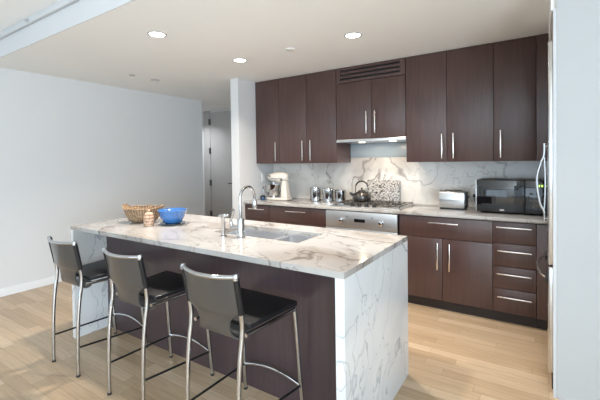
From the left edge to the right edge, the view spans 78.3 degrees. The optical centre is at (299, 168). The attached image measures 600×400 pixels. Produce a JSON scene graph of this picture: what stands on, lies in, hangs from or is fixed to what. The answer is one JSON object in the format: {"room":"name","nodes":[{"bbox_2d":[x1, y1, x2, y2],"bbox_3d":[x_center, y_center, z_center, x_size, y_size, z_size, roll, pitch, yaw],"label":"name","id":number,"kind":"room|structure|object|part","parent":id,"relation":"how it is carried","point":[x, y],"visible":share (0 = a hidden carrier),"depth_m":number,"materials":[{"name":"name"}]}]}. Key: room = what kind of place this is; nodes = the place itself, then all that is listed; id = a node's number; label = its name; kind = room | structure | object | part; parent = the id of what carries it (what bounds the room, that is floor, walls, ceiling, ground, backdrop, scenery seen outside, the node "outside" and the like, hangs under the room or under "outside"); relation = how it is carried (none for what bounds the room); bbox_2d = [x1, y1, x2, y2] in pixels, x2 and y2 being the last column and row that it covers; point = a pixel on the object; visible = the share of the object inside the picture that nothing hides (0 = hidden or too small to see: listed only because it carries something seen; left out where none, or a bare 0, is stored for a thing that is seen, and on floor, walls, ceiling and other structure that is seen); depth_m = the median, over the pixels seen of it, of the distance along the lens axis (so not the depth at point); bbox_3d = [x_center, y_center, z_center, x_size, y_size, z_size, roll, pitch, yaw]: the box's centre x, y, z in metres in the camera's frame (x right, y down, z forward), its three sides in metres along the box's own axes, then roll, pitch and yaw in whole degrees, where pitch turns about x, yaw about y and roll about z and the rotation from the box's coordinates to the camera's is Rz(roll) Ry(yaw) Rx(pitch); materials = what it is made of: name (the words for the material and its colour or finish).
{"room":"kitchen","nodes":[
{"label":"kitchen","id":0,"kind":"room"},
{"bbox_2d":[0,0,58,30],"bbox_3d":[-3.364,-1.282,-0.383,10.800,0.120,7.130,0,1,33],"label":"ceiling","id":1,"kind":"structure","parent":0,"point":[12,12],"depth_m":3.02,"materials":[{"name":"white paint"}]},
{"bbox_2d":[0,0,134,57],"bbox_3d":[-0.182,-1.200,1.792,7.471,0.222,0.006,0,1,33],"label":"trim","id":2,"kind":"structure","parent":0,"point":[81,11],"depth_m":2.94,"materials":[{"name":"grey paint"}]},
{"bbox_2d":[0,67,203,288],"bbox_3d":[-4.462,0.087,2.197,0.130,2.690,9.970,0,1,33],"label":"wall","id":3,"kind":"structure","parent":0,"point":[73,152],"depth_m":4.63,"materials":[{"name":"white paint"}]},
{"bbox_2d":[0,274,61,296],"bbox_3d":[-4.325,1.386,2.266,0.022,0.085,9.770,0,1,33],"label":"baseboard","id":4,"kind":"structure","parent":3,"relation":"attached to","point":[6,291],"depth_m":4.16,"materials":[{"name":"white wood"}]},
{"bbox_2d":[0,0,78,39],"bbox_3d":[-0.193,-1.282,1.776,7.471,0.058,0.029,0,1,33],"label":"trim","id":5,"kind":"structure","parent":3,"relation":"attached to","point":[60,4],"depth_m":3.08,"materials":[{"name":"grey paint"}]},
{"bbox_2d":[202,108,230,215],"bbox_3d":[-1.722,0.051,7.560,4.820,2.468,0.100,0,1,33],"label":"door frame","id":6,"kind":"structure","parent":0,"point":[230,108],"depth_m":7.68,"materials":[{"name":"white paint"}]},
{"bbox_2d":[208,110,232,217],"bbox_3d":[-1.487,0.067,7.294,0.895,2.420,0.086,0,1,33],"label":"door","id":7,"kind":"structure","parent":6,"relation":"in","point":[220,150],"depth_m":7.38,"materials":[{"name":"grey paint"}]},
{"bbox_2d":[230,78,273,219],"bbox_3d":[-0.303,0.073,5.452,0.130,2.468,1.866,0,1,33],"label":"wall partition","id":8,"kind":"structure","parent":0,"point":[245,168],"depth_m":4.71,"materials":[{"name":"white paint"}]},
{"bbox_2d":[261,173,264,181],"bbox_3d":[-0.502,0.121,5.025,0.007,0.115,0.070,0,1,33],"label":"wall outlet","id":9,"kind":"object","parent":8,"relation":"attached to","point":[262,174],"visible":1,"depth_m":5.02,"materials":[{"name":"white plastic"}]},
{"bbox_2d":[255,79,279,163],"bbox_3d":[-0.334,-0.608,4.929,0.384,1.077,0.409,0,1,33],"label":"upper cabinet","id":10,"kind":"object","parent":8,"relation":"attached to","point":[266,92],"visible":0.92,"depth_m":4.78,"materials":[{"name":"brown wood"}]},
{"bbox_2d":[0,0,549,111],"bbox_3d":[-0.283,-1.309,4.307,10.800,0.342,4.090,0,1,33],"label":"ceiling","id":11,"kind":"structure","parent":0,"point":[194,61],"depth_m":3.16,"materials":[{"name":"white paint"}]},
{"bbox_2d":[147,31,166,37],"bbox_3d":[-1.168,-1.095,3.009,0.150,0.008,0.150,0,1,33],"label":"recessed light","id":12,"kind":"object","parent":11,"relation":"in","point":[157,34],"visible":1,"depth_m":3.01,"materials":[{"name":"white"}]},
{"bbox_2d":[233,58,246,62],"bbox_3d":[-0.620,-1.119,3.809,0.150,0.008,0.150,0,1,33],"label":"recessed light","id":13,"kind":"object","parent":11,"relation":"in","point":[240,60],"visible":1,"depth_m":3.81,"materials":[{"name":"white"}]},
{"bbox_2d":[344,32,361,38],"bbox_3d":[0.447,-1.120,3.099,0.150,0.008,0.150,0,1,33],"label":"recessed light","id":14,"kind":"object","parent":11,"relation":"in","point":[351,35],"visible":1,"depth_m":3.10,"materials":[{"name":"white"}]},
{"bbox_2d":[0,281,560,399],"bbox_3d":[-2.202,1.466,1.382,10.800,0.100,11.220,0,1,33],"label":"floor","id":15,"kind":"structure","parent":0,"point":[452,355],"depth_m":2.59,"materials":[{"name":"brown wood"}]},
{"bbox_2d":[47,236,147,377],"bbox_3d":[-1.510,0.926,2.719,0.452,0.907,0.555,0,1,33],"label":"bar stool","id":16,"kind":"object","parent":15,"relation":"on","point":[66,257],"visible":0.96,"depth_m":2.54,"materials":[{"name":"silver metal"}]},
{"bbox_3d":[-1.765,0.935,2.650,0.027,0.891,0.063,0,1,33],"label":"leg","id":17,"kind":"part","parent":16,"relation":"part of","materials":[{"name":"silver metal"}]},
{"bbox_3d":[-1.648,0.493,2.508,0.387,0.028,0.072,0,1,33],"label":"rail","id":18,"kind":"part","parent":16,"relation":"part of","materials":[{"name":"silver metal"}]},
{"bbox_3d":[-1.614,0.660,2.560,0.337,0.317,0.160,0,1,33],"label":"backrest","id":19,"kind":"part","parent":16,"relation":"part of","materials":[{"name":"grey leather"}]},
{"bbox_3d":[-1.471,0.935,2.457,0.027,0.891,0.063,0,1,33],"label":"leg","id":20,"kind":"part","parent":16,"relation":"part of","materials":[{"name":"silver metal"}]},
{"bbox_3d":[-1.481,0.748,2.762,0.413,0.029,0.363,0,1,33],"label":"seat","id":21,"kind":"part","parent":16,"relation":"part of","materials":[{"name":"black leather"}]},
{"bbox_3d":[-1.339,0.780,2.642,0.019,0.021,0.375,0,1,37],"label":"seat rail","id":22,"kind":"part","parent":16,"relation":"part of","materials":[{"name":"silver metal"}]},
{"bbox_3d":[-1.545,1.069,3.037,0.023,0.603,0.070,-1,1,12],"label":"leg","id":23,"kind":"part","parent":16,"relation":"part of","materials":[{"name":"silver metal"}]},
{"bbox_3d":[-1.203,1.069,2.812,0.070,0.603,0.023,-2,1,-36],"label":"leg","id":24,"kind":"part","parent":16,"relation":"part of","materials":[{"name":"silver metal"}]},
{"bbox_2d":[102,247,213,399],"bbox_3d":[-0.912,0.925,2.335,0.452,0.907,0.555,0,1,33],"label":"bar stool","id":25,"kind":"object","parent":15,"relation":"on","point":[128,273],"visible":0.98,"depth_m":2.19,"materials":[{"name":"black leather"}]},
{"bbox_3d":[-1.168,0.934,2.266,0.027,0.891,0.063,0,1,33],"label":"leg","id":26,"kind":"part","parent":25,"relation":"part of","materials":[{"name":"silver metal"}]},
{"bbox_3d":[-1.051,0.492,2.124,0.387,0.028,0.072,0,1,33],"label":"rail","id":27,"kind":"part","parent":25,"relation":"part of","materials":[{"name":"silver metal"}]},
{"bbox_3d":[-1.017,0.659,2.176,0.337,0.317,0.160,0,1,33],"label":"backrest","id":28,"kind":"part","parent":25,"relation":"part of","materials":[{"name":"grey leather"}]},
{"bbox_3d":[-0.874,0.934,2.073,0.027,0.891,0.063,0,1,33],"label":"leg","id":29,"kind":"part","parent":25,"relation":"part of","materials":[{"name":"silver metal"}]},
{"bbox_3d":[-0.884,0.747,2.378,0.413,0.029,0.363,0,1,33],"label":"seat","id":30,"kind":"part","parent":25,"relation":"part of","materials":[{"name":"black leather"}]},
{"bbox_3d":[-0.741,0.779,2.258,0.019,0.021,0.375,0,1,37],"label":"seat rail","id":31,"kind":"part","parent":25,"relation":"part of","materials":[{"name":"silver metal"}]},
{"bbox_3d":[-0.948,1.069,2.653,0.023,0.603,0.070,-1,1,12],"label":"leg","id":32,"kind":"part","parent":25,"relation":"part of","materials":[{"name":"silver metal"}]},
{"bbox_3d":[-0.606,1.068,2.428,0.070,0.603,0.023,-2,1,-36],"label":"leg","id":33,"kind":"part","parent":25,"relation":"part of","materials":[{"name":"silver metal"}]},
{"bbox_2d":[70,214,408,399],"bbox_3d":[-0.573,0.909,2.711,2.467,0.914,0.931,0,1,33],"label":"kitchen island","id":34,"kind":"object","parent":15,"relation":"on","point":[349,288],"visible":0.86,"depth_m":2.20,"materials":[{"name":"stone"}]},
{"bbox_3d":[-0.675,0.929,2.559,2.378,0.884,0.020,0,1,33],"label":"seating panel","id":35,"kind":"part","parent":34,"relation":"part of","materials":[{"name":"brown wood"}]},
{"bbox_2d":[70,214,406,278],"bbox_3d":[-0.582,0.468,2.699,2.467,0.030,0.923,0,1,33],"label":"island countertop","id":36,"kind":"structure","parent":34,"relation":"on","point":[335,253],"depth_m":2.28,"materials":[{"name":"stone"}]},
{"bbox_2d":[122,203,163,222],"bbox_3d":[-1.337,0.375,3.146,0.325,0.158,0.306,0,1,33],"label":"wicker bowl","id":37,"kind":"object","parent":36,"relation":"on","point":[135,214],"visible":0.8,"depth_m":3.06,"materials":[{"name":"beige wicker"}]},
{"bbox_2d":[143,209,154,226],"bbox_3d":[-1.199,0.390,2.920,0.084,0.135,0.084,0,1,33],"label":"lidded jar","id":38,"kind":"object","parent":36,"relation":"on","point":[148,219],"visible":1,"depth_m":2.89,"materials":[{"name":"ceramic"}]},
{"bbox_3d":[-1.199,0.344,2.919,0.068,0.044,0.068,0,1,33],"label":"lid","id":39,"kind":"part","parent":38,"relation":"part of","materials":[{"name":"ceramic"}]},
{"bbox_2d":[157,208,186,224],"bbox_3d":[-1.042,0.393,3.012,0.236,0.120,0.236,0,1,33],"label":"bowl","id":40,"kind":"object","parent":36,"relation":"on","point":[169,216],"visible":1,"depth_m":2.94,"materials":[{"name":"ceramic"}]},
{"bbox_2d":[218,214,228,236],"bbox_3d":[-0.518,0.380,2.488,0.080,0.152,0.048,0,1,33],"label":"soap dispenser","id":41,"kind":"object","parent":36,"relation":"on","point":[223,216],"visible":1,"depth_m":2.48,"materials":[{"name":"silver metal"}]},
{"bbox_2d":[229,185,256,238],"bbox_3d":[-0.364,0.284,2.464,0.195,0.341,0.115,-1,1,-29],"label":"kitchen faucet","id":42,"kind":"object","parent":36,"relation":"on","point":[239,227],"visible":1,"depth_m":2.41,"materials":[{"name":"silver metal"}]},
{"bbox_3d":[-0.450,0.328,2.454,0.026,0.122,0.052,-2,2,-44],"label":"lever","id":43,"kind":"part","parent":42,"relation":"part of","materials":[{"name":"silver metal"}]},
{"bbox_3d":[-0.352,0.225,2.478,0.019,0.225,0.163,0,1,33],"label":"spout","id":44,"kind":"part","parent":42,"relation":"part of","materials":[{"name":"silver metal"}]},
{"bbox_2d":[226,229,313,242],"bbox_3d":[-0.227,0.577,2.587,0.790,0.194,0.385,0,1,33],"label":"sink","id":45,"kind":"object","parent":36,"relation":"in","point":[248,232],"visible":0.09,"depth_m":2.75,"materials":[{"name":"silver metal"}]},
{"bbox_3d":[-0.361,0.583,2.675,0.417,0.182,0.333,0,1,33],"label":"bowl","id":46,"kind":"part","parent":45,"relation":"part of","materials":[{"name":"silver metal"}]},
{"bbox_3d":[-0.040,0.583,2.464,0.291,0.182,0.333,0,1,33],"label":"bowl","id":47,"kind":"part","parent":45,"relation":"part of","materials":[{"name":"silver metal"}]},
{"bbox_2d":[180,263,303,399],"bbox_3d":[-0.313,0.925,1.950,0.452,0.907,0.555,0,1,33],"label":"bar stool","id":48,"kind":"object","parent":15,"relation":"on","point":[223,307],"visible":1,"depth_m":1.81,"materials":[{"name":"black leather"}]},
{"bbox_3d":[-0.568,0.934,1.882,0.027,0.891,0.063,0,1,33],"label":"leg","id":49,"kind":"part","parent":48,"relation":"part of","materials":[{"name":"silver metal"}]},
{"bbox_3d":[-0.452,0.491,1.740,0.387,0.028,0.072,0,1,33],"label":"rail","id":50,"kind":"part","parent":48,"relation":"part of","materials":[{"name":"silver metal"}]},
{"bbox_3d":[-0.417,0.658,1.792,0.337,0.317,0.160,0,1,33],"label":"backrest","id":51,"kind":"part","parent":48,"relation":"part of","materials":[{"name":"grey leather"}]},
{"bbox_3d":[-0.274,0.933,1.689,0.027,0.891,0.063,0,1,33],"label":"leg","id":52,"kind":"part","parent":48,"relation":"part of","materials":[{"name":"silver metal"}]},
{"bbox_3d":[-0.348,1.068,2.268,0.023,0.603,0.070,-1,1,12],"label":"leg","id":53,"kind":"part","parent":48,"relation":"part of","materials":[{"name":"silver metal"}]},
{"bbox_3d":[-0.284,0.746,1.994,0.413,0.029,0.363,0,1,33],"label":"seat","id":54,"kind":"part","parent":48,"relation":"part of","materials":[{"name":"black leather"}]},
{"bbox_3d":[-0.142,0.778,1.874,0.019,0.021,0.375,0,1,37],"label":"seat rail","id":55,"kind":"part","parent":48,"relation":"part of","materials":[{"name":"silver metal"}]},
{"bbox_3d":[-0.007,1.067,2.044,0.070,0.603,0.023,-2,1,-36],"label":"leg","id":56,"kind":"part","parent":48,"relation":"part of","materials":[{"name":"silver metal"}]},
{"bbox_2d":[245,204,269,221],"bbox_3d":[-0.375,0.879,4.856,0.396,0.882,0.649,0,1,33],"label":"base cabinet","id":57,"kind":"object","parent":15,"relation":"on","point":[262,213],"visible":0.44,"depth_m":4.59,"materials":[{"name":"brown wood"}]},
{"bbox_3d":[-0.528,0.932,4.623,0.392,0.586,0.020,0,1,33],"label":"door","id":58,"kind":"part","parent":57,"relation":"part of","materials":[{"name":"brown wood"}]},
{"bbox_2d":[243,198,545,223],"bbox_3d":[1.138,0.420,3.855,4.028,0.030,0.640,0,1,33],"label":"countertop","id":59,"kind":"structure","parent":57,"relation":"on","point":[417,209],"depth_m":3.57,"materials":[{"name":"stone"}]},
{"bbox_2d":[263,172,291,200],"bbox_3d":[-0.308,0.224,4.840,0.410,0.363,0.212,0,1,33],"label":"stand mixer","id":60,"kind":"object","parent":59,"relation":"on","point":[273,190],"visible":1,"depth_m":4.77,"materials":[{"name":"white metal"}]},
{"bbox_2d":[265,184,280,197],"bbox_3d":[-0.349,0.292,4.869,0.212,0.172,0.212,0,1,33],"label":"mixing bowl","id":61,"kind":"object","parent":60,"relation":"on","point":[273,190],"depth_m":4.80,"materials":[{"name":"silver metal"}]},
{"bbox_2d":[310,187,320,200],"bbox_3d":[0.197,0.317,4.619,0.142,0.172,0.142,0,1,33],"label":"canister","id":62,"kind":"object","parent":59,"relation":"on","point":[315,192],"visible":0.99,"depth_m":4.56,"materials":[{"name":"silver metal"}]},
{"bbox_3d":[0.196,0.247,4.618,0.142,0.033,0.142,0,1,33],"label":"lid","id":63,"kind":"part","parent":62,"relation":"part of","materials":[{"name":"silver metal"}]},
{"bbox_2d":[322,188,333,201],"bbox_3d":[0.347,0.320,4.521,0.142,0.166,0.142,0,1,33],"label":"canister","id":64,"kind":"object","parent":59,"relation":"on","point":[328,193],"visible":1,"depth_m":4.46,"materials":[{"name":"silver metal"}]},
{"bbox_3d":[0.346,0.253,4.519,0.142,0.032,0.142,0,1,33],"label":"lid","id":65,"kind":"part","parent":64,"relation":"part of","materials":[{"name":"silver metal"}]},
{"bbox_2d":[335,189,345,201],"bbox_3d":[0.490,0.328,4.451,0.134,0.148,0.134,0,1,33],"label":"canister","id":66,"kind":"object","parent":59,"relation":"on","point":[340,194],"visible":0.89,"depth_m":4.40,"materials":[{"name":"silver metal"}]},
{"bbox_3d":[0.489,0.268,4.450,0.134,0.028,0.134,0,1,33],"label":"lid","id":67,"kind":"part","parent":66,"relation":"part of","materials":[{"name":"silver metal"}]},
{"bbox_2d":[329,199,414,210],"bbox_3d":[0.794,0.383,4.050,0.790,0.045,0.530,0,1,33],"label":"gas cooktop","id":68,"kind":"object","parent":59,"relation":"in","point":[385,205],"visible":0.94,"depth_m":3.95,"materials":[{"name":"silver metal"}]},
{"bbox_2d":[349,180,370,201],"bbox_3d":[0.712,0.254,4.243,0.218,0.237,0.218,-2,1,-37],"label":"kettle","id":69,"kind":"object","parent":68,"relation":"on","point":[361,195],"visible":1,"depth_m":4.17,"materials":[{"name":"grey metal"}]},
{"bbox_3d":[0.711,0.212,4.242,0.166,0.152,0.018,0,1,33],"label":"handle","id":70,"kind":"part","parent":69,"relation":"part of","materials":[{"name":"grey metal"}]},
{"bbox_2d":[367,180,399,202],"bbox_3d":[0.969,0.265,4.301,0.400,0.265,0.052,0,1,33],"label":"serving board","id":71,"kind":"object","parent":59,"relation":"on","point":[380,190],"visible":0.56,"depth_m":4.29,"materials":[{"name":"grey stone"}]},
{"bbox_2d":[439,189,469,209],"bbox_3d":[1.553,0.308,3.689,0.268,0.188,0.173,0,1,33],"label":"toaster","id":72,"kind":"object","parent":59,"relation":"on","point":[448,199],"visible":1,"depth_m":3.63,"materials":[{"name":"silver metal"}]},
{"bbox_3d":[1.540,0.393,3.700,0.224,0.018,0.157,0,1,33],"label":"foot plate","id":73,"kind":"part","parent":72,"relation":"part of","materials":[{"name":"black plastic"}]},
{"bbox_3d":[1.641,0.310,3.631,0.012,0.160,0.153,0,1,33],"label":"panel","id":74,"kind":"part","parent":72,"relation":"part of","materials":[{"name":"black plastic"}]},
{"bbox_2d":[475,178,545,214],"bbox_3d":[1.971,0.250,3.400,0.589,0.305,0.366,0,1,33],"label":"microwave","id":75,"kind":"object","parent":59,"relation":"on","point":[508,195],"visible":0.76,"depth_m":3.27,"materials":[{"name":"black plastic"}]},
{"bbox_3d":[1.797,0.247,3.309,0.382,0.287,0.020,0,1,33],"label":"door","id":76,"kind":"part","parent":75,"relation":"part of","materials":[{"name":"black glass"}]},
{"bbox_3d":[2.040,0.247,3.149,0.194,0.287,0.020,0,1,33],"label":"control panel","id":77,"kind":"part","parent":75,"relation":"part of","materials":[{"name":"black glass"}]},
{"bbox_2d":[270,205,326,227],"bbox_3d":[0.127,0.879,4.527,0.804,0.882,0.649,0,1,33],"label":"base cabinet","id":78,"kind":"object","parent":15,"relation":"on","point":[314,217],"visible":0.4,"depth_m":4.26,"materials":[{"name":"brown wood"}]},
{"bbox_3d":[-0.194,0.932,4.404,0.398,0.586,0.020,0,1,33],"label":"door","id":79,"kind":"part","parent":78,"relation":"part of","materials":[{"name":"brown wood"}]},
{"bbox_3d":[0.142,0.932,4.183,0.398,0.586,0.020,0,1,33],"label":"door","id":80,"kind":"part","parent":78,"relation":"part of","materials":[{"name":"brown wood"}]},
{"bbox_2d":[326,209,399,234],"bbox_3d":[0.775,0.879,4.047,0.794,0.882,0.671,0,1,33],"label":"oven","id":81,"kind":"object","parent":15,"relation":"on","point":[384,223],"visible":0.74,"depth_m":3.78,"materials":[{"name":"silver metal"}]},
{"bbox_3d":[0.625,0.917,3.819,0.794,0.580,0.024,0,1,33],"label":"door","id":82,"kind":"part","parent":81,"relation":"part of","materials":[{"name":"silver metal"}]},
{"bbox_2d":[399,214,493,318],"bbox_3d":[1.478,0.878,3.639,0.818,0.882,0.649,0,1,33],"label":"base cabinet","id":83,"kind":"object","parent":15,"relation":"on","point":[450,260],"visible":0.92,"depth_m":3.36,"materials":[{"name":"brown wood"}]},
{"bbox_3d":[1.152,0.936,3.519,0.400,0.576,0.020,0,1,33],"label":"door","id":84,"kind":"part","parent":83,"relation":"part of","materials":[{"name":"brown wood"}]},
{"bbox_3d":[1.270,0.810,3.406,0.012,0.252,0.034,0,1,33],"label":"handle","id":85,"kind":"part","parent":83,"relation":"part of","materials":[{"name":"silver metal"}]},
{"bbox_3d":[1.309,0.503,3.371,0.261,0.012,0.034,0,1,33],"label":"handle","id":86,"kind":"part","parent":83,"relation":"part of","materials":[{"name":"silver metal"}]},
{"bbox_3d":[1.320,0.549,3.398,0.814,0.190,0.020,0,1,33],"label":"drawer","id":87,"kind":"part","parent":83,"relation":"part of","materials":[{"name":"brown wood"}]},
{"bbox_3d":[1.358,0.810,3.348,0.012,0.252,0.034,0,1,33],"label":"handle","id":88,"kind":"part","parent":83,"relation":"part of","materials":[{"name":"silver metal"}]},
{"bbox_3d":[1.494,0.935,3.295,0.410,0.576,0.020,0,1,33],"label":"door","id":89,"kind":"part","parent":83,"relation":"part of","materials":[{"name":"brown wood"}]},
{"bbox_2d":[493,220,536,327],"bbox_3d":[1.952,0.877,3.328,0.316,0.882,0.649,0,1,33],"label":"base cabinet","id":90,"kind":"object","parent":15,"relation":"on","point":[514,243],"visible":0.98,"depth_m":3.08,"materials":[{"name":"brown wood"}]},
{"bbox_3d":[1.782,0.892,3.072,0.251,0.012,0.034,0,1,33],"label":"handle","id":91,"kind":"part","parent":90,"relation":"part of","materials":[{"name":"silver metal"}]},
{"bbox_3d":[1.778,0.496,3.063,0.259,0.012,0.034,0,1,33],"label":"handle","id":92,"kind":"part","parent":90,"relation":"part of","materials":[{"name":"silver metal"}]},
{"bbox_3d":[1.802,1.123,3.098,0.312,0.201,0.020,0,1,33],"label":"drawer","id":93,"kind":"part","parent":90,"relation":"part of","materials":[{"name":"brown wood"}]},
{"bbox_3d":[1.788,1.087,3.074,0.252,0.012,0.034,0,1,33],"label":"handle","id":94,"kind":"part","parent":90,"relation":"part of","materials":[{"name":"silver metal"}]},
{"bbox_3d":[1.799,0.925,3.094,0.312,0.186,0.020,0,1,33],"label":"drawer","id":95,"kind":"part","parent":90,"relation":"part of","materials":[{"name":"brown wood"}]},
{"bbox_3d":[1.796,0.732,3.090,0.312,0.193,0.020,0,1,33],"label":"drawer","id":96,"kind":"part","parent":90,"relation":"part of","materials":[{"name":"brown wood"}]},
{"bbox_3d":[1.783,0.696,3.065,0.252,0.012,0.034,0,1,33],"label":"handle","id":97,"kind":"part","parent":90,"relation":"part of","materials":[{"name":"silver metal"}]},
{"bbox_3d":[1.794,0.542,3.087,0.312,0.178,0.020,0,1,33],"label":"drawer","id":98,"kind":"part","parent":90,"relation":"part of","materials":[{"name":"brown wood"}]},
{"bbox_2d":[537,224,546,329],"bbox_3d":[2.316,0.887,2.786,0.885,0.874,0.075,0,1,33],"label":"filler panel","id":99,"kind":"object","parent":15,"relation":"on","point":[541,228],"visible":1,"depth_m":2.98,"materials":[{"name":"brown wood"}]},
{"bbox_2d":[536,41,552,388],"bbox_3d":[2.017,0.276,2.375,0.836,2.120,0.800,0,1,33],"label":"refrigerator","id":100,"kind":"object","parent":15,"relation":"on","point":[548,146],"visible":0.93,"depth_m":2.24,"materials":[{"name":"silver metal"}]},
{"bbox_3d":[1.695,0.672,2.580,0.066,0.028,0.626,0,1,33],"label":"handle","id":101,"kind":"part","parent":100,"relation":"part of","materials":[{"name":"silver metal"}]},
{"bbox_3d":[1.648,0.094,2.511,0.070,0.530,0.017,0,1,33],"label":"handle","id":102,"kind":"part","parent":100,"relation":"part of","materials":[{"name":"silver metal"}]},
{"bbox_3d":[1.547,0.685,2.307,0.016,0.060,0.030,0,1,33],"label":"handle mount","id":103,"kind":"part","parent":100,"relation":"part of","materials":[{"name":"silver metal"}]},
{"bbox_3d":[1.737,-0.101,2.548,0.045,1.355,0.800,0,1,33],"label":"door","id":104,"kind":"part","parent":100,"relation":"part of","materials":[{"name":"silver metal"}]},
{"bbox_3d":[1.751,0.911,2.569,0.045,0.650,0.800,0,1,33],"label":"freezer drawer","id":105,"kind":"part","parent":100,"relation":"part of","materials":[{"name":"silver metal"}]},
{"bbox_2d":[557,0,599,399],"bbox_3d":[2.564,0.113,1.469,2.527,2.468,0.065,0,1,33],"label":"wall","id":106,"kind":"structure","parent":0,"point":[578,21],"depth_m":2.08,"materials":[{"name":"grey paint"}]},
{"bbox_2d":[549,0,556,40],"bbox_3d":[2.038,-1.032,2.299,0.795,0.198,0.870,0,1,33],"label":"trim","id":107,"kind":"structure","parent":106,"relation":"attached to","point":[553,3],"depth_m":2.30,"materials":[{"name":"white paint"}]},
{"bbox_2d":[553,9,556,397],"bbox_3d":[1.502,0.213,2.171,0.018,2.270,0.062,0,1,33],"label":"trim","id":108,"kind":"structure","parent":106,"relation":"attached to","point":[554,10],"depth_m":2.14,"materials":[{"name":"grey paint"}]},
{"bbox_3d":[1.418,0.075,4.145,4.182,2.468,0.130,0,1,33],"label":"wall","id":109,"kind":"structure","parent":0,"visible":0},
{"bbox_2d":[279,69,350,162],"bbox_3d":[0.169,-0.608,4.599,0.815,1.077,0.409,0,1,33],"label":"upper cabinet","id":110,"kind":"object","parent":109,"relation":"attached to","point":[307,102],"visible":0.98,"depth_m":4.43,"materials":[{"name":"brown wood"}]},
{"bbox_3d":[-0.090,-0.603,4.577,0.404,1.075,0.020,0,1,33],"label":"door","id":111,"kind":"part","parent":110,"relation":"part of","materials":[{"name":"brown wood"}]},
{"bbox_3d":[0.032,-0.218,4.476,0.012,0.244,0.034,0,1,33],"label":"handle","id":112,"kind":"part","parent":110,"relation":"part of","materials":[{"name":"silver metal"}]},
{"bbox_3d":[0.127,-0.218,4.414,0.012,0.244,0.034,0,1,33],"label":"handle","id":113,"kind":"part","parent":110,"relation":"part of","materials":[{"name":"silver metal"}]},
{"bbox_3d":[0.251,-0.603,4.353,0.405,1.075,0.020,0,1,33],"label":"door","id":114,"kind":"part","parent":110,"relation":"part of","materials":[{"name":"brown wood"}]},
{"bbox_2d":[336,58,405,139],"bbox_3d":[0.845,-0.742,4.151,0.798,0.811,0.409,0,1,33],"label":"upper cabinet","id":115,"kind":"object","parent":109,"relation":"attached to","point":[371,97],"visible":0.97,"depth_m":3.99,"materials":[{"name":"brown wood"}]},
{"bbox_3d":[0.601,-0.648,4.122,0.419,0.633,0.020,0,1,33],"label":"door","id":116,"kind":"part","parent":115,"relation":"part of","materials":[{"name":"brown wood"}]},
{"bbox_3d":[0.724,-0.506,4.013,0.012,0.245,0.034,0,1,33],"label":"handle","id":117,"kind":"part","parent":115,"relation":"part of","materials":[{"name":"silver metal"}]},
{"bbox_3d":[0.753,-1.056,4.010,0.792,0.170,0.020,0,1,33],"label":"vent panel","id":118,"kind":"part","parent":115,"relation":"part of","materials":[{"name":"brown wood"}]},
{"bbox_3d":[0.935,-0.649,3.902,0.373,0.633,0.020,0,1,33],"label":"door","id":119,"kind":"part","parent":115,"relation":"part of","materials":[{"name":"brown wood"}]},
{"bbox_2d":[351,142,406,157],"bbox_3d":[0.969,-0.219,4.338,0.804,0.169,0.025,0,1,33],"label":"panel","id":120,"kind":"object","parent":109,"relation":"attached to","point":[392,149],"visible":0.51,"depth_m":4.34,"materials":[{"name":"silver glass"}]},
{"bbox_2d":[273,157,543,206],"bbox_3d":[1.315,0.132,4.125,4.028,0.530,0.020,0,1,33],"label":"backsplash","id":121,"kind":"structure","parent":109,"relation":"attached to","point":[420,182],"depth_m":4.18,"materials":[{"name":"stone"}]},
{"bbox_2d":[471,189,475,203],"bbox_3d":[1.801,0.304,3.774,0.067,0.184,0.074,-1,1,8],"label":"wall outlet","id":122,"kind":"object","parent":121,"relation":"attached to","point":[473,191],"visible":0.68,"depth_m":3.80,"materials":[{"name":"white plastic"}]},
{"bbox_2d":[406,43,493,161],"bbox_3d":[1.519,-0.609,3.712,0.799,1.077,0.409,0,1,33],"label":"upper cabinet","id":123,"kind":"object","parent":109,"relation":"attached to","point":[450,93],"visible":0.98,"depth_m":3.55,"materials":[{"name":"brown wood"}]},
{"bbox_2d":[336,137,405,143],"bbox_3d":[0.858,-0.315,4.168,0.800,0.036,0.386,0,1,33],"label":"range hood","id":124,"kind":"object","parent":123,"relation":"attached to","point":[389,139],"visible":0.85,"depth_m":4.05,"materials":[{"name":"silver metal"}]},
{"bbox_3d":[1.262,-0.604,3.689,0.393,1.075,0.020,0,1,33],"label":"door","id":125,"kind":"part","parent":123,"relation":"part of","materials":[{"name":"brown wood"}]},
{"bbox_3d":[1.470,-0.219,3.531,0.012,0.244,0.034,0,1,33],"label":"handle","id":126,"kind":"part","parent":123,"relation":"part of","materials":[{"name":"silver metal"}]},
{"bbox_3d":[1.597,-0.604,3.469,0.400,1.075,0.020,0,1,33],"label":"door","id":127,"kind":"part","parent":123,"relation":"part of","materials":[{"name":"brown wood"}]},
{"bbox_2d":[493,36,536,160],"bbox_3d":[1.990,-0.610,3.403,0.325,1.077,0.409,0,1,33],"label":"upper cabinet","id":128,"kind":"object","parent":109,"relation":"attached to","point":[515,133],"visible":1,"depth_m":3.25,"materials":[{"name":"brown wood"}]},
{"bbox_2d":[536,33,548,160],"bbox_3d":[2.411,-0.605,2.934,0.886,1.079,0.020,0,1,33],"label":"filler panel","id":129,"kind":"object","parent":128,"relation":"attached to","point":[542,40],"visible":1,"depth_m":3.15,"materials":[{"name":"brown wood"}]}
]}

